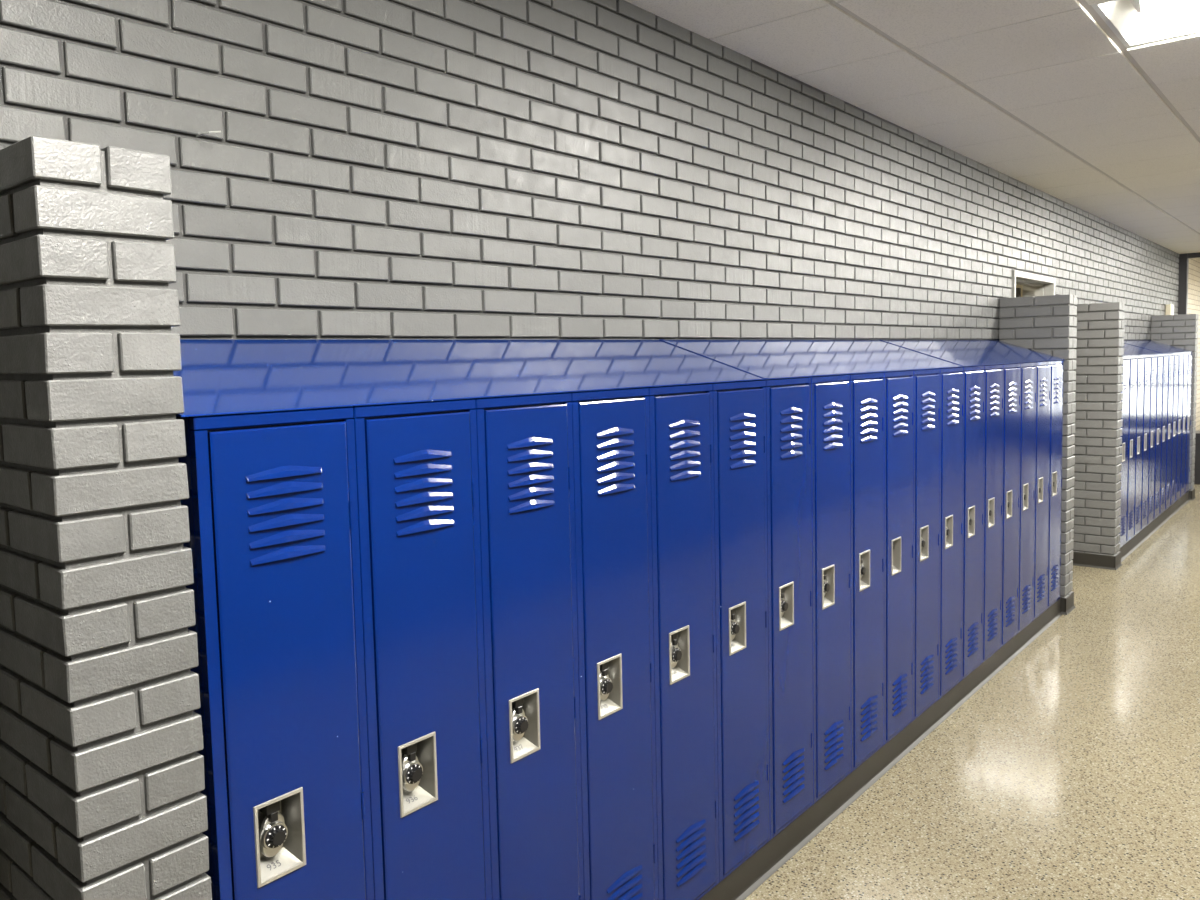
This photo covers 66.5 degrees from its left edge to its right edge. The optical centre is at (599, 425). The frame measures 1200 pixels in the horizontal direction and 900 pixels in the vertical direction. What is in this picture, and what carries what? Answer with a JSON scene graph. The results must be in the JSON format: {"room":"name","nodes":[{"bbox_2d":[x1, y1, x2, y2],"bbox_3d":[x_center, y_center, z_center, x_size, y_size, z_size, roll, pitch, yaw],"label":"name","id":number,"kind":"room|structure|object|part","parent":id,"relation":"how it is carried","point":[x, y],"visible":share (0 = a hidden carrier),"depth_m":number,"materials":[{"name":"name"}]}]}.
{"room":"school corridor","nodes":[
{"label":"school corridor","id":0,"kind":"room"},
{"bbox_2d":[0,0,1178,339],"bbox_3d":[1.153,-0.096,4.397,0.191,2.864,18.800,2,6,40],"label":"wall","id":1,"kind":"structure","parent":0,"point":[374,169],"depth_m":2.57,"materials":[{"name":"brick"}]},
{"bbox_2d":[196,131,220,136],"bbox_3d":[-0.796,-0.592,1.853,0.056,0.010,0.019,-1,4,9],"label":"nail","id":2,"kind":"object","parent":1,"relation":"attached to","point":[208,132],"visible":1,"depth_m":1.85,"materials":[{"name":"grey paint"}]},
{"bbox_2d":[616,0,1177,253],"bbox_3d":[1.191,-1.468,4.237,0.008,0.014,18.800,2,6,40],"label":"trim","id":3,"kind":"structure","parent":1,"relation":"attached to","point":[656,16],"depth_m":4.30,"materials":[{"name":"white metal"}]},
{"bbox_2d":[1011,270,1055,297],"bbox_3d":[3.054,0.020,6.683,0.222,2.210,1.044,2,6,40],"label":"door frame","id":4,"kind":"structure","parent":1,"relation":"in","point":[1034,285],"depth_m":6.78,"materials":[{"name":"grey paint"}]},
{"bbox_2d":[1016,288,1020,296],"bbox_3d":[2.880,-0.002,7.381,0.920,2.138,0.085,2,6,40],"label":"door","id":5,"kind":"structure","parent":4,"relation":"attached to","point":[1018,290],"depth_m":7.02,"materials":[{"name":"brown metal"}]},
{"bbox_2d":[1165,304,1173,314],"bbox_3d":[6.721,-1.335,10.800,0.063,0.180,0.200,2,6,40],"label":"wall box","id":6,"kind":"object","parent":1,"relation":"attached to","point":[1169,308],"visible":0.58,"depth_m":10.73,"materials":[{"name":"beige plastic"}]},
{"bbox_2d":[624,0,1199,253],"bbox_3d":[2.364,-1.505,2.987,3.408,0.200,19.200,2,6,40],"label":"ceiling","id":7,"kind":"structure","parent":0,"point":[1044,95],"depth_m":3.87,"materials":[{"name":"tile"}]},
{"bbox_2d":[1091,0,1199,47],"bbox_3d":[2.278,-1.431,2.885,1.195,0.112,0.586,2,6,40],"label":"ceiling light","id":8,"kind":"object","parent":7,"relation":"attached to","point":[1134,22],"visible":1,"depth_m":3.23,"materials":[{"name":"white plastic"}]},
{"bbox_3d":[1.891,-1.445,3.208,0.044,0.109,0.262,2,6,40],"label":"plate","id":9,"kind":"part","parent":8,"relation":"part of","materials":[{"name":"white plastic"}]},
{"bbox_2d":[1141,0,1199,27],"bbox_3d":[2.278,-1.430,2.885,0.965,0.104,0.250,2,6,40],"label":"diffuser","id":10,"kind":"object","parent":8,"relation":"attached to","point":[1154,13],"depth_m":3.10,"materials":[{"name":"white plastic"}]},
{"bbox_2d":[745,484,1199,899],"bbox_3d":[3.948,1.269,5.318,8.200,0.120,24.000,2,6,40],"label":"floor","id":11,"kind":"structure","parent":0,"point":[1073,772],"depth_m":3.57,"materials":[{"name":"stone"}]},
{"bbox_2d":[0,135,211,899],"bbox_3d":[-0.855,0.587,1.538,0.433,2.012,0.221,2,6,40],"label":"brick pillar","id":12,"kind":"structure","parent":11,"relation":"on","point":[102,780],"depth_m":1.38,"materials":[{"name":"grey brick"}]},
{"bbox_2d":[699,597,1062,899],"bbox_3d":[1.132,1.338,3.702,0.066,0.106,5.537,2,6,40],"label":"baseboard","id":13,"kind":"structure","parent":11,"relation":"on","point":[745,879],"depth_m":3.52,"materials":[{"name":"black plastic"}]},
{"bbox_2d":[176,407,373,899],"bbox_3d":[-0.680,0.716,1.760,0.391,1.498,0.304,2,6,40],"label":"locker","id":14,"kind":"object","parent":13,"relation":"on","point":[272,502],"visible":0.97,"depth_m":1.60,"materials":[{"name":"blue metal"}]},
{"bbox_2d":[259,811,287,856],"bbox_3d":[-0.573,0.720,1.614,0.029,0.085,0.051,2,6,40],"label":"padlock","id":15,"kind":"object","parent":14,"relation":"in","point":[272,836],"visible":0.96,"depth_m":1.60,"materials":[{"name":"silver metal"}]},
{"bbox_3d":[-0.574,0.722,1.619,0.038,0.144,0.094,2,6,40],"label":"recessed handle","id":16,"kind":"part","parent":14,"relation":"part of","materials":[{"name":"grey metal"}]},
{"bbox_2d":[173,339,766,416],"bbox_3d":[-0.225,-0.153,2.284,0.402,0.138,1.855,2,6,40],"label":"locker top","id":17,"kind":"object","parent":14,"relation":"on","point":[220,377],"visible":0.81,"depth_m":2.02,"materials":[{"name":"blue metal"}]},
{"bbox_2d":[349,399,491,899],"bbox_3d":[-0.484,0.695,1.993,0.391,1.498,0.304,2,6,40],"label":"locker","id":18,"kind":"object","parent":13,"relation":"on","point":[417,462],"visible":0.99,"depth_m":1.85,"materials":[{"name":"blue metal"}]},
{"bbox_2d":[402,754,422,790],"bbox_3d":[-0.378,0.698,1.847,0.029,0.085,0.051,2,6,40],"label":"padlock","id":19,"kind":"object","parent":18,"relation":"in","point":[412,771],"visible":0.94,"depth_m":1.84,"materials":[{"name":"silver metal"}]},
{"bbox_3d":[-0.379,0.700,1.851,0.038,0.144,0.094,2,6,40],"label":"recessed handle","id":20,"kind":"part","parent":18,"relation":"part of","materials":[{"name":"grey metal"}]},
{"bbox_2d":[472,392,583,899],"bbox_3d":[-0.289,0.673,2.226,0.391,1.498,0.304,2,6,40],"label":"locker","id":21,"kind":"object","parent":13,"relation":"on","point":[525,442],"visible":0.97,"depth_m":2.08,"materials":[{"name":"blue metal"}]},
{"bbox_2d":[512,709,528,740],"bbox_3d":[-0.182,0.676,2.080,0.029,0.085,0.051,2,4,40],"label":"padlock","id":22,"kind":"object","parent":21,"relation":"in","point":[520,724],"visible":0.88,"depth_m":2.07,"materials":[{"name":"silver metal"}]},
{"bbox_3d":[-0.183,0.678,2.084,0.038,0.144,0.094,2,6,40],"label":"recessed handle","id":23,"kind":"part","parent":21,"relation":"part of","materials":[{"name":"grey metal"}]},
{"bbox_2d":[568,387,657,899],"bbox_3d":[-0.093,0.651,2.459,0.391,1.498,0.304,2,6,40],"label":"locker","id":24,"kind":"object","parent":13,"relation":"on","point":[611,428],"visible":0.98,"depth_m":2.32,"materials":[{"name":"blue metal"}]},
{"bbox_2d":[600,671,612,700],"bbox_3d":[0.013,0.655,2.313,0.029,0.085,0.051,2,6,40],"label":"padlock","id":25,"kind":"object","parent":24,"relation":"in","point":[606,686],"visible":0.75,"depth_m":2.30,"materials":[{"name":"silver metal"}]},
{"bbox_3d":[0.012,0.657,2.317,0.038,0.144,0.094,2,6,40],"label":"recessed handle","id":26,"kind":"part","parent":24,"relation":"part of","materials":[{"name":"grey metal"}]},
{"bbox_2d":[648,383,718,899],"bbox_3d":[0.102,0.630,2.692,0.391,1.498,0.304,2,6,40],"label":"locker","id":27,"kind":"object","parent":13,"relation":"on","point":[680,416],"visible":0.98,"depth_m":2.56,"materials":[{"name":"blue metal"}]},
{"bbox_2d":[671,642,681,667],"bbox_3d":[0.209,0.633,2.545,0.029,0.085,0.051,2,6,40],"label":"padlock","id":28,"kind":"object","parent":27,"relation":"in","point":[676,653],"visible":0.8,"depth_m":2.54,"materials":[{"name":"silver metal"}]},
{"bbox_3d":[0.208,0.635,2.550,0.038,0.144,0.094,2,6,40],"label":"recessed handle","id":29,"kind":"part","parent":27,"relation":"part of","materials":[{"name":"grey metal"}]},
{"bbox_2d":[712,380,769,882],"bbox_3d":[0.298,0.608,2.924,0.391,1.498,0.304,2,6,40],"label":"locker","id":30,"kind":"object","parent":13,"relation":"on","point":[739,407],"visible":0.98,"depth_m":2.79,"materials":[{"name":"blue metal"}]},
{"bbox_2d":[731,619,739,639],"bbox_3d":[0.404,0.612,2.778,0.029,0.085,0.051,2,6,40],"label":"padlock","id":31,"kind":"object","parent":30,"relation":"in","point":[735,627],"visible":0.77,"depth_m":2.77,"materials":[{"name":"silver metal"}]},
{"bbox_3d":[0.403,0.614,2.783,0.038,0.144,0.094,2,6,40],"label":"recessed handle","id":32,"kind":"part","parent":30,"relation":"part of","materials":[{"name":"grey metal"}]},
{"bbox_2d":[766,377,812,839],"bbox_3d":[0.493,0.587,3.157,0.391,1.498,0.304,2,6,40],"label":"locker","id":33,"kind":"object","parent":13,"relation":"on","point":[788,400],"visible":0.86,"depth_m":3.03,"materials":[{"name":"blue metal"}]},
{"bbox_2d":[781,598,787,616],"bbox_3d":[0.600,0.590,3.011,0.029,0.085,0.051,2,4,40],"label":"padlock","id":34,"kind":"object","parent":33,"relation":"in","point":[784,605],"visible":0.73,"depth_m":3.00,"materials":[{"name":"silver metal"}]},
{"bbox_3d":[0.599,0.592,3.015,0.038,0.144,0.094,2,6,40],"label":"recessed handle","id":35,"kind":"part","parent":33,"relation":"part of","materials":[{"name":"grey metal"}]},
{"bbox_2d":[667,340,963,378],"bbox_3d":[0.955,-0.284,3.689,0.402,0.138,1.834,2,6,40],"label":"locker top","id":36,"kind":"object","parent":33,"relation":"on","point":[771,359],"visible":0.9,"depth_m":3.50,"materials":[{"name":"blue metal"}]},
{"bbox_2d":[809,374,850,803],"bbox_3d":[0.689,0.565,3.390,0.391,1.498,0.304,2,6,40],"label":"locker","id":37,"kind":"object","parent":13,"relation":"on","point":[830,394],"visible":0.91,"depth_m":3.26,"materials":[{"name":"blue metal"}]},
{"bbox_2d":[824,579,829,595],"bbox_3d":[0.795,0.568,3.244,0.029,0.085,0.051,2,6,40],"label":"padlock","id":38,"kind":"object","parent":37,"relation":"in","point":[826,585],"visible":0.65,"depth_m":3.23,"materials":[{"name":"silver metal"}]},
{"bbox_3d":[0.794,0.570,3.249,0.038,0.144,0.094,2,6,40],"label":"recessed handle","id":39,"kind":"part","parent":37,"relation":"part of","materials":[{"name":"grey metal"}]},
{"bbox_2d":[848,372,883,771],"bbox_3d":[0.884,0.543,3.623,0.391,1.498,0.304,2,6,40],"label":"locker","id":40,"kind":"object","parent":13,"relation":"on","point":[866,389],"visible":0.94,"depth_m":3.49,"materials":[{"name":"blue metal"}]},
{"bbox_2d":[861,564,865,576],"bbox_3d":[0.991,0.547,3.477,0.029,0.085,0.051,2,6,40],"label":"padlock","id":41,"kind":"object","parent":40,"relation":"in","point":[863,569],"visible":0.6,"depth_m":3.47,"materials":[{"name":"silver metal"}]},
{"bbox_3d":[0.990,0.549,3.481,0.038,0.144,0.094,2,6,40],"label":"recessed handle","id":42,"kind":"part","parent":40,"relation":"part of","materials":[{"name":"grey metal"}]},
{"bbox_2d":[884,370,913,744],"bbox_3d":[1.080,0.522,3.856,0.391,1.498,0.304,2,6,40],"label":"locker","id":43,"kind":"object","parent":13,"relation":"on","point":[898,385],"visible":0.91,"depth_m":3.72,"materials":[{"name":"blue metal"}]},
{"bbox_3d":[1.185,0.527,3.714,0.038,0.144,0.094,2,6,40],"label":"recessed handle","id":44,"kind":"part","parent":43,"relation":"part of","materials":[{"name":"grey metal"}]},
{"bbox_2d":[913,368,939,720],"bbox_3d":[1.275,0.500,4.088,0.391,1.498,0.304,2,6,40],"label":"locker","id":45,"kind":"object","parent":13,"relation":"on","point":[926,450],"visible":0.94,"depth_m":3.96,"materials":[{"name":"blue metal"}]},
{"bbox_2d":[921,537,924,548],"bbox_3d":[1.382,0.504,3.942,0.029,0.085,0.051,2,6,40],"label":"padlock","id":46,"kind":"object","parent":45,"relation":"in","point":[922,540],"visible":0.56,"depth_m":3.93,"materials":[{"name":"silver metal"}]},
{"bbox_3d":[1.381,0.506,3.947,0.038,0.144,0.094,2,6,40],"label":"recessed handle","id":47,"kind":"part","parent":45,"relation":"part of","materials":[{"name":"grey metal"}]},
{"bbox_2d":[936,367,962,699],"bbox_3d":[1.471,0.479,4.321,0.391,1.498,0.304,2,6,40],"label":"locker","id":48,"kind":"object","parent":13,"relation":"on","point":[951,379],"visible":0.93,"depth_m":4.19,"materials":[{"name":"blue metal"}]},
{"bbox_3d":[1.576,0.484,4.180,0.038,0.144,0.094,2,6,40],"label":"recessed handle","id":49,"kind":"part","parent":48,"relation":"part of","materials":[{"name":"grey metal"}]},
{"bbox_2d":[961,366,983,679],"bbox_3d":[1.667,0.457,4.554,0.391,1.498,0.304,2,6,40],"label":"locker","id":50,"kind":"object","parent":13,"relation":"on","point":[973,376],"visible":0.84,"depth_m":4.42,"materials":[{"name":"blue metal"}]},
{"bbox_3d":[1.772,0.462,4.412,0.038,0.144,0.094,2,6,40],"label":"recessed handle","id":51,"kind":"part","parent":50,"relation":"part of","materials":[{"name":"grey metal"}]},
{"bbox_2d":[884,340,1064,366],"bbox_3d":[2.140,-0.413,5.100,0.402,0.135,1.870,2,6,40],"label":"locker top","id":52,"kind":"object","parent":50,"relation":"on","point":[966,353],"visible":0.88,"depth_m":4.96,"materials":[{"name":"blue metal"}]},
{"bbox_2d":[982,364,1002,662],"bbox_3d":[1.862,0.435,4.787,0.391,1.498,0.304,2,6,40],"label":"locker","id":53,"kind":"object","parent":13,"relation":"on","point":[993,374],"visible":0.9,"depth_m":4.66,"materials":[{"name":"blue metal"}]},
{"bbox_3d":[1.968,0.441,4.646,0.038,0.144,0.094,2,6,40],"label":"recessed handle","id":54,"kind":"part","parent":53,"relation":"part of","materials":[{"name":"grey metal"}]},
{"bbox_2d":[1000,363,1019,647],"bbox_3d":[2.058,0.414,5.020,0.391,1.498,0.304,2,6,40],"label":"locker","id":55,"kind":"object","parent":13,"relation":"on","point":[1011,372],"visible":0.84,"depth_m":4.89,"materials":[{"name":"blue metal"}]},
{"bbox_3d":[2.163,0.419,4.878,0.038,0.144,0.094,2,6,40],"label":"recessed handle","id":56,"kind":"part","parent":55,"relation":"part of","materials":[{"name":"grey metal"}]},
{"bbox_2d":[1017,362,1035,633],"bbox_3d":[2.253,0.392,5.253,0.391,1.498,0.304,2,6,40],"label":"locker","id":57,"kind":"object","parent":13,"relation":"on","point":[1027,370],"visible":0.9,"depth_m":5.12,"materials":[{"name":"blue metal"}]},
{"bbox_3d":[2.358,0.398,5.111,0.038,0.144,0.094,2,6,40],"label":"recessed handle","id":58,"kind":"part","parent":57,"relation":"part of","materials":[{"name":"grey metal"}]},
{"bbox_2d":[1033,361,1049,619],"bbox_3d":[2.448,0.371,5.485,0.391,1.498,0.304,2,6,40],"label":"locker","id":59,"kind":"object","parent":13,"relation":"on","point":[1042,411],"visible":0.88,"depth_m":5.35,"materials":[{"name":"blue metal"}]},
{"bbox_3d":[2.554,0.376,5.344,0.038,0.144,0.094,2,6,40],"label":"recessed handle","id":60,"kind":"part","parent":59,"relation":"part of","materials":[{"name":"grey metal"}]},
{"bbox_2d":[1047,360,1062,608],"bbox_3d":[2.644,0.349,5.718,0.391,1.498,0.304,2,6,40],"label":"locker","id":61,"kind":"object","parent":13,"relation":"on","point":[1056,367],"visible":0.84,"depth_m":5.58,"materials":[{"name":"blue metal"}]},
{"bbox_3d":[2.749,0.354,5.577,0.038,0.144,0.094,2,6,40],"label":"recessed handle","id":62,"kind":"part","parent":61,"relation":"part of","materials":[{"name":"grey metal"}]},
{"bbox_2d":[999,294,1076,614],"bbox_3d":[2.830,0.180,5.926,0.433,2.012,0.221,2,6,40],"label":"brick pillar","id":63,"kind":"structure","parent":11,"relation":"on","point":[1043,324],"depth_m":5.78,"materials":[{"name":"grey brick"}]},
{"bbox_2d":[1071,302,1124,569],"bbox_3d":[3.776,0.075,7.053,0.433,2.012,0.221,2,6,40],"label":"brick pillar","id":64,"kind":"structure","parent":11,"relation":"on","point":[1098,423],"depth_m":6.94,"materials":[{"name":"grey brick"}]},
{"bbox_2d":[1119,491,1189,561],"bbox_3d":[5.184,0.890,8.527,0.066,0.106,3.732,2,6,40],"label":"baseboard","id":65,"kind":"structure","parent":11,"relation":"on","point":[1144,534],"depth_m":8.26,"materials":[{"name":"black plastic"}]},
{"bbox_2d":[1119,356,1129,547],"bbox_3d":[3.964,0.203,7.290,0.391,1.498,0.304,2,6,40],"label":"locker","id":66,"kind":"object","parent":65,"relation":"on","point":[1126,360],"visible":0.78,"depth_m":7.17,"materials":[{"name":"blue metal"}]},
{"bbox_3d":[4.070,0.208,7.149,0.038,0.144,0.094,2,6,40],"label":"recessed handle","id":67,"kind":"part","parent":66,"relation":"part of","materials":[{"name":"grey metal"}]},
{"bbox_2d":[1122,343,1162,355],"bbox_3d":[4.413,-0.666,7.807,0.402,0.138,1.876,2,6,40],"label":"locker top","id":68,"kind":"object","parent":66,"relation":"on","point":[1129,350],"visible":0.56,"depth_m":8.01,"materials":[{"name":"blue metal"}]},
{"bbox_2d":[1126,356,1136,542],"bbox_3d":[4.160,0.181,7.523,0.391,1.498,0.304,2,6,40],"label":"locker","id":69,"kind":"object","parent":65,"relation":"on","point":[1133,359],"visible":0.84,"depth_m":7.38,"materials":[{"name":"blue metal"}]},
{"bbox_3d":[4.266,0.187,7.382,0.038,0.144,0.094,2,6,40],"label":"recessed handle","id":70,"kind":"part","parent":69,"relation":"part of","materials":[{"name":"grey metal"}]},
{"bbox_2d":[1134,355,1143,535],"bbox_3d":[4.355,0.160,7.756,0.391,1.498,0.304,2,6,40],"label":"locker","id":71,"kind":"object","parent":65,"relation":"on","point":[1140,358],"visible":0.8,"depth_m":7.62,"materials":[{"name":"blue metal"}]},
{"bbox_3d":[4.461,0.165,7.615,0.038,0.144,0.094,2,6,40],"label":"recessed handle","id":72,"kind":"part","parent":71,"relation":"part of","materials":[{"name":"grey metal"}]},
{"bbox_2d":[1141,355,1150,529],"bbox_3d":[4.551,0.138,7.989,0.391,1.498,0.304,2,6,40],"label":"locker","id":73,"kind":"object","parent":65,"relation":"on","point":[1147,358],"visible":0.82,"depth_m":7.85,"materials":[{"name":"blue metal"}]},
{"bbox_3d":[4.657,0.144,7.848,0.038,0.144,0.094,2,6,40],"label":"recessed handle","id":74,"kind":"part","parent":73,"relation":"part of","materials":[{"name":"grey metal"}]},
{"bbox_2d":[1147,354,1156,524],"bbox_3d":[4.747,0.117,8.222,0.391,1.498,0.304,2,6,40],"label":"locker","id":75,"kind":"object","parent":65,"relation":"on","point":[1152,419],"visible":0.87,"depth_m":8.09,"materials":[{"name":"blue metal"}]},
{"bbox_3d":[4.852,0.122,8.081,0.038,0.144,0.094,2,6,40],"label":"recessed handle","id":76,"kind":"part","parent":75,"relation":"part of","materials":[{"name":"grey metal"}]},
{"bbox_2d":[1153,354,1162,519],"bbox_3d":[4.942,0.095,8.455,0.391,1.498,0.304,2,6,40],"label":"locker","id":77,"kind":"object","parent":65,"relation":"on","point":[1158,434],"visible":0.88,"depth_m":8.32,"materials":[{"name":"blue metal"}]},
{"bbox_3d":[5.048,0.100,8.313,0.038,0.144,0.094,2,6,40],"label":"recessed handle","id":78,"kind":"part","parent":77,"relation":"part of","materials":[{"name":"grey metal"}]},
{"bbox_2d":[1159,354,1167,514],"bbox_3d":[5.138,0.073,8.688,0.391,1.498,0.304,2,6,40],"label":"locker","id":79,"kind":"object","parent":65,"relation":"on","point":[1165,356],"visible":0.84,"depth_m":8.55,"materials":[{"name":"blue metal"}]},
{"bbox_2d":[1124,340,1192,353],"bbox_3d":[5.612,-0.797,9.235,0.402,0.135,1.874,2,6,40],"label":"locker top","id":80,"kind":"object","parent":79,"relation":"on","point":[1148,344],"visible":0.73,"depth_m":9.19,"materials":[{"name":"blue metal"}]},
{"bbox_3d":[5.243,0.079,8.546,0.038,0.144,0.094,2,6,40],"label":"recessed handle","id":81,"kind":"part","parent":79,"relation":"part of","materials":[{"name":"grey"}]},
{"bbox_2d":[1165,353,1173,509],"bbox_3d":[5.333,0.052,8.920,0.391,1.498,0.304,2,6,40],"label":"locker","id":82,"kind":"object","parent":65,"relation":"on","point":[1170,355],"visible":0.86,"depth_m":8.78,"materials":[{"name":"blue metal"}]},
{"bbox_3d":[5.439,0.057,8.779,0.038,0.144,0.094,2,6,40],"label":"recessed handle","id":83,"kind":"part","parent":82,"relation":"part of","materials":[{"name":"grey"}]},
{"bbox_2d":[1170,353,1178,505],"bbox_3d":[5.529,0.030,9.153,0.391,1.498,0.304,2,6,40],"label":"locker","id":84,"kind":"object","parent":65,"relation":"on","point":[1176,355],"visible":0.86,"depth_m":9.02,"materials":[{"name":"blue metal"}]},
{"bbox_2d":[1175,353,1182,501],"bbox_3d":[5.724,0.009,9.386,0.391,1.498,0.304,2,6,40],"label":"locker","id":85,"kind":"object","parent":65,"relation":"on","point":[1180,366],"visible":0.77,"depth_m":9.24,"materials":[{"name":"blue metal"}]},
{"bbox_2d":[1180,352,1187,497],"bbox_3d":[5.920,-0.013,9.619,0.391,1.498,0.304,2,6,40],"label":"locker","id":86,"kind":"object","parent":65,"relation":"on","point":[1185,354],"visible":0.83,"depth_m":9.48,"materials":[{"name":"blue metal"}]},
{"bbox_2d":[1184,352,1191,493],"bbox_3d":[6.115,-0.035,9.852,0.391,1.498,0.304,2,6,40],"label":"locker","id":87,"kind":"object","parent":65,"relation":"on","point":[1189,376],"visible":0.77,"depth_m":9.71,"materials":[{"name":"blue metal"}]},
{"bbox_2d":[1151,314,1198,500],"bbox_3d":[6.304,-0.204,10.063,0.433,2.012,0.221,2,6,40],"label":"brick pillar","id":88,"kind":"structure","parent":11,"relation":"on","point":[1180,331],"depth_m":9.91,"materials":[{"name":"grey brick"}]},
{"bbox_2d":[1194,431,1199,484],"bbox_3d":[7.487,0.396,11.037,0.870,0.620,0.430,2,6,40],"label":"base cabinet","id":89,"kind":"object","parent":11,"relation":"on","point":[1197,437],"visible":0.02,"depth_m":11.02,"materials":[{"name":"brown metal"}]},
{"bbox_2d":[1016,284,1022,296],"bbox_3d":[3.090,-0.317,8.576,2.210,2.600,0.100,2,6,40],"label":"wall","id":90,"kind":"structure","parent":0,"point":[1017,285],"depth_m":7.95,"materials":[{"name":"beige"}]},
{"bbox_2d":[1188,258,1199,430],"bbox_3d":[8.713,-1.007,13.491,0.190,3.000,4.680,2,6,40],"label":"wall","id":91,"kind":"structure","parent":0,"point":[1194,263],"depth_m":13.09,"materials":[{"name":"beige brick"}]},
{"bbox_3d":[10.640,-0.685,8.550,1.800,3.000,0.199,2,6,40],"label":"wall","id":92,"kind":"structure","parent":0,"visible":0},
{"bbox_2d":[1177,252,1199,314],"bbox_3d":[9.333,-0.751,9.838,5.460,3.000,0.100,2,6,40],"label":"trim","id":93,"kind":"structure","parent":92,"relation":"attached to","point":[1183,263],"depth_m":11.41,"materials":[{"name":"brown metal"}]}
]}

